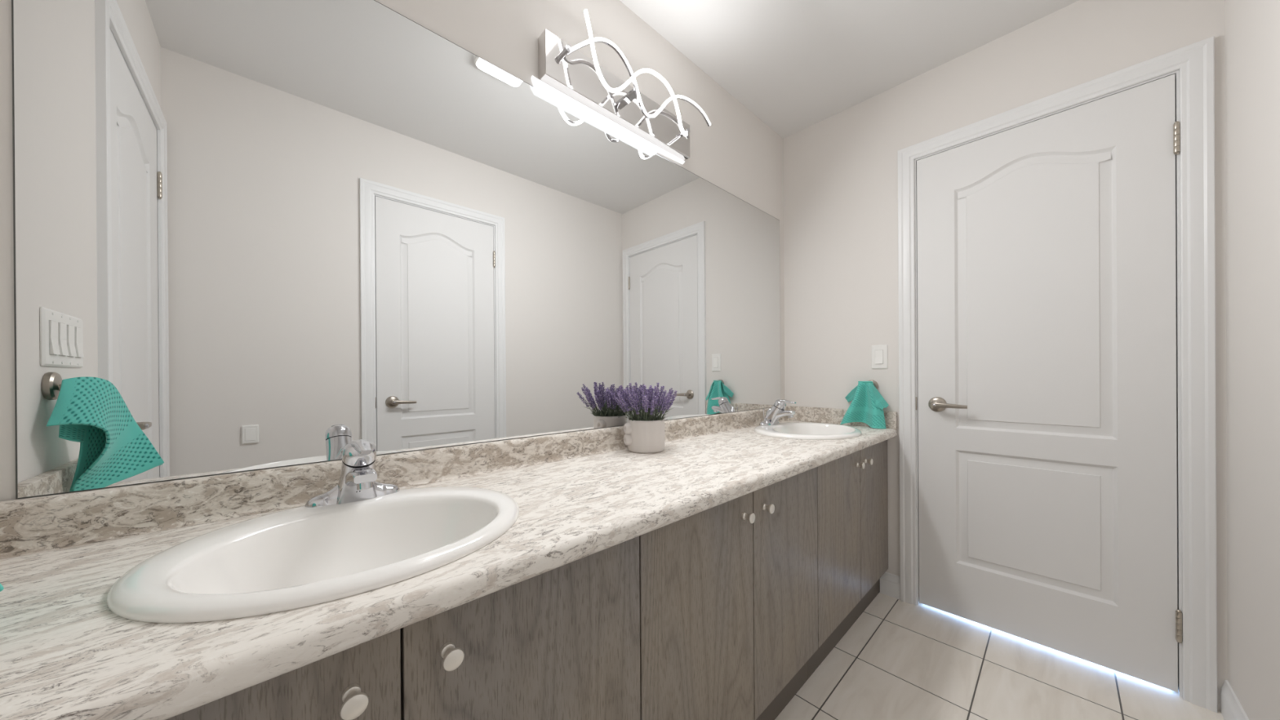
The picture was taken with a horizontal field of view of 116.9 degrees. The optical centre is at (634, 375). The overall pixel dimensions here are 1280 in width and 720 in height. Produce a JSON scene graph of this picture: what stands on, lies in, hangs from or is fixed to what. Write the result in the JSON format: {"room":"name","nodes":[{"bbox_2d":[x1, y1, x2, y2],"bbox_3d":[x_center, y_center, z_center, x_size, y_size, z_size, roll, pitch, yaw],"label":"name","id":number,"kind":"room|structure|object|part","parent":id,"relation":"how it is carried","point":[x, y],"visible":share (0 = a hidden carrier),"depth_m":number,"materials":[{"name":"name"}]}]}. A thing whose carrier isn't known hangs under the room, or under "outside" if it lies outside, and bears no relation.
{"room":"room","nodes":[
{"label":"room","id":0,"kind":"room"},
{"bbox_2d":[0,0,784,501],"bbox_3d":[-0.094,-0.150,1.468,2.751,2.432,0.120,0,0,-43],"label":"wall","id":1,"kind":"structure","parent":0,"point":[739,153],"depth_m":1.31,"materials":[{"name":"white paint"}]},
{"bbox_2d":[0,405,788,559],"bbox_3d":[-0.035,0.220,1.408,2.509,0.078,0.033,0,0,-43],"label":"backsplash","id":2,"kind":"structure","parent":1,"relation":"attached to","point":[28,526],"depth_m":0.76,"materials":[{"name":"stone"}]},
{"bbox_2d":[11,0,780,498],"bbox_3d":[-0.059,-0.349,1.416,2.412,1.058,0.005,0,0,-43],"label":"wall mirror","id":3,"kind":"object","parent":1,"relation":"attached to","point":[248,235],"visible":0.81,"depth_m":0.85,"materials":[{"name":"silver mirror"}]},
{"bbox_2d":[531,8,711,164],"bbox_3d":[0.007,-0.981,1.399,0.764,0.243,0.123,0,0,-43],"label":"vanity light","id":4,"kind":"object","parent":1,"relation":"attached to","point":[567,77],"visible":1,"depth_m":1.33,"materials":[{"name":"silver metal"}]},
{"bbox_3d":[-0.210,-0.991,1.200,0.019,0.019,0.032,0,0,-43],"label":"post","id":5,"kind":"part","parent":4,"relation":"part of","materials":[{"name":"silver metal"}]},
{"bbox_3d":[-0.008,-0.981,1.372,0.030,0.012,0.054,0,0,-43],"label":"post","id":6,"kind":"part","parent":4,"relation":"part of","materials":[{"name":"silver metal"}]},
{"bbox_2d":[583,8,687,136],"bbox_3d":[0.047,-1.003,1.368,0.062,0.199,0.543,0,0,41],"label":"diffuser","id":7,"kind":"object","parent":4,"relation":"attached to","point":[602,88],"depth_m":1.36,"materials":[{"name":"white glass"}]},
{"bbox_2d":[569,36,711,125],"bbox_3d":[0.066,-0.995,1.400,0.674,0.172,0.055,0,0,-39],"label":"diffuser","id":8,"kind":"object","parent":4,"relation":"attached to","point":[588,80],"depth_m":1.34,"materials":[{"name":"white glass"}]},
{"bbox_3d":[0.207,-0.984,1.586,0.019,0.019,0.032,0,0,-43],"label":"post","id":9,"kind":"part","parent":4,"relation":"part of","materials":[{"name":"silver metal"}]},
{"bbox_2d":[623,418,664,453],"bbox_3d":[0.036,0.204,1.364,0.144,0.109,0.129,0,0,-43],"label":"pot","id":10,"kind":"object","parent":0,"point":[642,435],"depth_m":1.31,"materials":[{"name":"white ceramic"}]},
{"bbox_2d":[619,0,1079,138],"bbox_3d":[0.425,-1.394,0.896,2.751,0.050,1.673,0,0,-43],"label":"ceiling","id":11,"kind":"structure","parent":0,"point":[796,65],"depth_m":1.60,"materials":[{"name":"white paint"}]},
{"bbox_2d":[774,591,1224,719],"bbox_3d":[1.044,1.083,1.456,4.393,0.050,1.673,0,0,-43],"label":"floor","id":12,"kind":"structure","parent":0,"point":[899,660],"depth_m":1.35,"materials":[{"name":"tile"}]},
{"bbox_2d":[165,536,639,719],"bbox_3d":[-0.465,0.686,0.663,0.857,0.765,0.542,0,0,-43],"label":"vanity cabinet","id":13,"kind":"object","parent":12,"relation":"on","point":[562,642],"visible":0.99,"depth_m":0.58,"materials":[{"name":"grey"}]},
{"bbox_3d":[-0.460,0.624,0.353,0.440,0.637,0.018,0,0,-43],"label":"door","id":14,"kind":"part","parent":13,"relation":"part of","materials":[{"name":"brown wood"}]},
{"bbox_3d":[-0.321,0.370,0.449,0.027,0.027,0.031,0,0,-43],"label":"knob","id":15,"kind":"part","parent":13,"relation":"part of","materials":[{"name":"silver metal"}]},
{"bbox_2d":[0,405,897,719],"bbox_3d":[0.141,0.237,1.218,2.509,0.118,0.551,0,0,-43],"label":"countertop","id":16,"kind":"structure","parent":13,"relation":"on","point":[64,655],"depth_m":0.61,"materials":[{"name":"stone"}]},
{"bbox_2d":[106,486,519,622],"bbox_3d":[-0.450,0.325,0.654,0.513,0.157,0.433,0,0,-43],"label":"sink","id":17,"kind":"object","parent":16,"relation":"in","point":[302,556],"visible":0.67,"depth_m":0.63,"materials":[{"name":"white ceramic"}]},
{"bbox_2d":[304,439,399,507],"bbox_3d":[-0.557,0.185,0.763,0.144,0.124,0.167,0,0,-15],"label":"faucet","id":18,"kind":"object","parent":16,"relation":"on","point":[358,475],"visible":1,"depth_m":0.74,"materials":[{"name":"silver metal"}]},
{"bbox_3d":[-0.566,0.208,0.797,0.158,0.078,0.053,0,0,-43],"label":"deck plate","id":19,"kind":"part","parent":18,"relation":"part of","materials":[{"name":"silver metal"}]},
{"bbox_3d":[-0.529,0.147,0.756,0.054,0.047,0.057,0,0,-43],"label":"handle","id":20,"kind":"part","parent":18,"relation":"part of","materials":[{"name":"silver metal"}]},
{"bbox_3d":[-0.520,0.199,0.747,0.047,0.053,0.108,0,0,-43],"label":"spout","id":21,"kind":"part","parent":18,"relation":"part of","materials":[{"name":"silver metal"}]},
{"bbox_3d":[-0.501,0.131,0.726,0.030,0.017,0.067,0,0,-43],"label":"lever","id":22,"kind":"part","parent":18,"relation":"part of","materials":[{"name":"silver metal"}]},
{"bbox_2d":[608,382,677,453],"bbox_3d":[0.038,0.140,1.374,0.249,0.238,0.218,0,0,-43],"label":"lavender","id":23,"kind":"object","parent":16,"relation":"on","point":[646,433],"visible":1,"depth_m":1.32,"materials":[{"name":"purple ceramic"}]},
{"bbox_2d":[759,399,795,425],"bbox_3d":[0.674,0.175,1.900,0.144,0.124,0.167,0,0,-15],"label":"faucet","id":24,"kind":"object","parent":16,"relation":"on","point":[777,411],"visible":1,"depth_m":1.88,"materials":[{"name":"silver metal"}]},
{"bbox_3d":[0.665,0.199,1.935,0.158,0.078,0.053,0,0,-43],"label":"deck plate","id":25,"kind":"part","parent":24,"relation":"part of","materials":[{"name":"silver metal"}]},
{"bbox_3d":[0.703,0.137,1.893,0.054,0.047,0.057,0,0,-43],"label":"handle","id":26,"kind":"part","parent":24,"relation":"part of","materials":[{"name":"silver metal"}]},
{"bbox_3d":[0.712,0.189,1.884,0.047,0.053,0.108,0,0,-43],"label":"spout","id":27,"kind":"part","parent":24,"relation":"part of","materials":[{"name":"silver metal"}]},
{"bbox_3d":[0.731,0.122,1.863,0.030,0.017,0.067,0,0,-43],"label":"lever","id":28,"kind":"part","parent":24,"relation":"part of","materials":[{"name":"silver metal"}]},
{"bbox_2d":[754,422,862,439],"bbox_3d":[0.783,0.315,1.793,0.513,0.157,0.433,0,0,-43],"label":"sink","id":29,"kind":"object","parent":16,"relation":"in","point":[792,430],"visible":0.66,"depth_m":1.85,"materials":[{"name":"white ceramic"}]},
{"bbox_3d":[-0.243,0.370,0.521,0.027,0.027,0.031,0,0,-43],"label":"knob","id":30,"kind":"part","parent":13,"relation":"part of","materials":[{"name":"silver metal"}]},
{"bbox_3d":[-0.145,0.622,0.644,0.411,0.637,0.018,0,0,-43],"label":"door","id":31,"kind":"part","parent":13,"relation":"part of","materials":[{"name":"brown wood"}]},
{"bbox_2d":[639,466,817,719],"bbox_3d":[0.158,0.681,1.238,0.836,0.765,0.542,0,0,-43],"label":"vanity cabinet","id":32,"kind":"object","parent":12,"relation":"on","point":[728,591],"visible":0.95,"depth_m":1.00,"materials":[{"name":"grey"}]},
{"bbox_3d":[0.162,0.619,0.927,0.418,0.637,0.018,0,0,-43],"label":"door","id":33,"kind":"part","parent":32,"relation":"part of","materials":[{"name":"brown wood"}]},
{"bbox_3d":[0.295,0.366,1.018,0.027,0.027,0.031,0,0,-43],"label":"knob","id":34,"kind":"part","parent":32,"relation":"part of","materials":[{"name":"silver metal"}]},
{"bbox_3d":[0.369,0.365,1.087,0.027,0.027,0.031,0,0,-43],"label":"knob","id":35,"kind":"part","parent":32,"relation":"part of","materials":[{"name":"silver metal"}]},
{"bbox_3d":[0.469,0.617,1.211,0.411,0.637,0.018,0,0,-43],"label":"door","id":36,"kind":"part","parent":32,"relation":"part of","materials":[{"name":"brown wood"}]},
{"bbox_2d":[807,440,888,679],"bbox_3d":[0.763,0.677,1.797,0.809,0.765,0.542,0,0,-43],"label":"vanity cabinet","id":37,"kind":"object","parent":12,"relation":"on","point":[852,489],"visible":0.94,"depth_m":1.55,"materials":[{"name":"grey"}]},
{"bbox_3d":[0.779,0.614,1.497,0.423,0.637,0.018,0,0,-43],"label":"door","id":38,"kind":"part","parent":37,"relation":"part of","materials":[{"name":"brown wood"}]},
{"bbox_3d":[0.914,0.361,1.589,0.027,0.027,0.031,0,0,-43],"label":"knob","id":39,"kind":"part","parent":37,"relation":"part of","materials":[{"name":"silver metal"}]},
{"bbox_3d":[0.987,0.360,1.657,0.027,0.027,0.031,0,0,-43],"label":"knob","id":40,"kind":"part","parent":37,"relation":"part of","materials":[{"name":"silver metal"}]},
{"bbox_3d":[1.076,0.612,1.772,0.379,0.637,0.018,0,0,-43],"label":"door","id":41,"kind":"part","parent":37,"relation":"part of","materials":[{"name":"brown wood"}]},
{"bbox_2d":[782,0,1227,711],"bbox_3d":[1.399,-0.160,1.790,0.120,2.432,1.433,0,0,-43],"label":"wall","id":42,"kind":"structure","parent":0,"point":[841,170],"depth_m":1.88,"materials":[{"name":"white paint"}]},
{"bbox_2d":[868,380,878,389],"bbox_3d":[1.159,0.048,1.928,0.048,0.056,0.056,0,0,-43],"label":"wall hook","id":43,"kind":"object","parent":42,"relation":"attached to","point":[875,384],"visible":0.3,"depth_m":1.92,"materials":[{"name":"silver metal"}]},
{"bbox_2d":[840,381,888,428],"bbox_3d":[1.121,0.138,1.920,0.076,0.224,0.206,0,0,-43],"label":"washcloth","id":44,"kind":"object","parent":43,"relation":"hanging from","point":[867,406],"visible":1,"depth_m":1.92,"materials":[{"name":"teal fabric"}]},
{"bbox_2d":[871,344,888,368],"bbox_3d":[1.194,-0.092,1.916,0.010,0.117,0.070,0,0,-43],"label":"light switch","id":45,"kind":"object","parent":42,"relation":"attached to","point":[879,353],"visible":1,"depth_m":1.91,"materials":[{"name":"white plastic"}]},
{"bbox_2d":[880,572,900,599],"bbox_3d":[1.229,1.004,1.887,0.013,0.106,0.085,0,0,-43],"label":"baseboard","id":46,"kind":"structure","parent":42,"relation":"attached to","point":[890,584],"depth_m":1.88,"materials":[{"name":"white paint"}]},
{"bbox_2d":[914,70,1182,697],"bbox_3d":[1.563,0.021,1.568,0.180,2.067,0.746,0,0,-43],"label":"door","id":47,"kind":"structure","parent":42,"relation":"in","point":[1048,335],"depth_m":1.49,"materials":[{"name":"white paint"}]},
{"bbox_3d":[1.337,0.127,1.739,0.045,0.066,0.066,0,0,-43],"label":"handle","id":48,"kind":"part","parent":47,"relation":"part of","materials":[{"name":"silver metal"}]},
{"bbox_3d":[1.350,0.127,1.686,0.018,0.023,0.120,0,0,-43],"label":"lever","id":49,"kind":"part","parent":47,"relation":"part of","materials":[{"name":"silver metal"}]},
{"bbox_2d":[897,35,1217,712],"bbox_3d":[1.536,-0.003,1.543,0.018,2.115,0.844,0,0,-43],"label":"door frame","id":50,"kind":"structure","parent":42,"relation":"attached to","point":[1195,62],"depth_m":1.26,"materials":[{"name":"white paint"}]},
{"bbox_2d":[1224,0,1279,719],"bbox_3d":[0.960,-0.156,0.328,2.751,2.432,0.120,0,0,-43],"label":"wall","id":51,"kind":"structure","parent":0,"point":[1251,27],"depth_m":1.05,"materials":[{"name":"white paint"}]},
{"bbox_2d":[1220,680,1248,719],"bbox_3d":[1.461,1.003,0.875,1.044,0.106,0.013,0,0,-43],"label":"baseboard","id":52,"kind":"structure","parent":51,"relation":"attached to","point":[1231,708],"depth_m":1.18,"materials":[{"name":"white paint"}]},
{"bbox_3d":[-0.760,0.018,0.377,0.049,0.056,0.056,0,0,-43],"label":"wall hook","id":53,"kind":"object","parent":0,"visible":0},
{"bbox_2d":[0,583,4,591],"bbox_3d":[-0.716,0.121,0.390,0.215,0.243,0.067,0,0,24],"label":"washcloth","id":54,"kind":"object","parent":53,"relation":"hanging from","point":[2,588],"visible":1,"depth_m":0.38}
]}

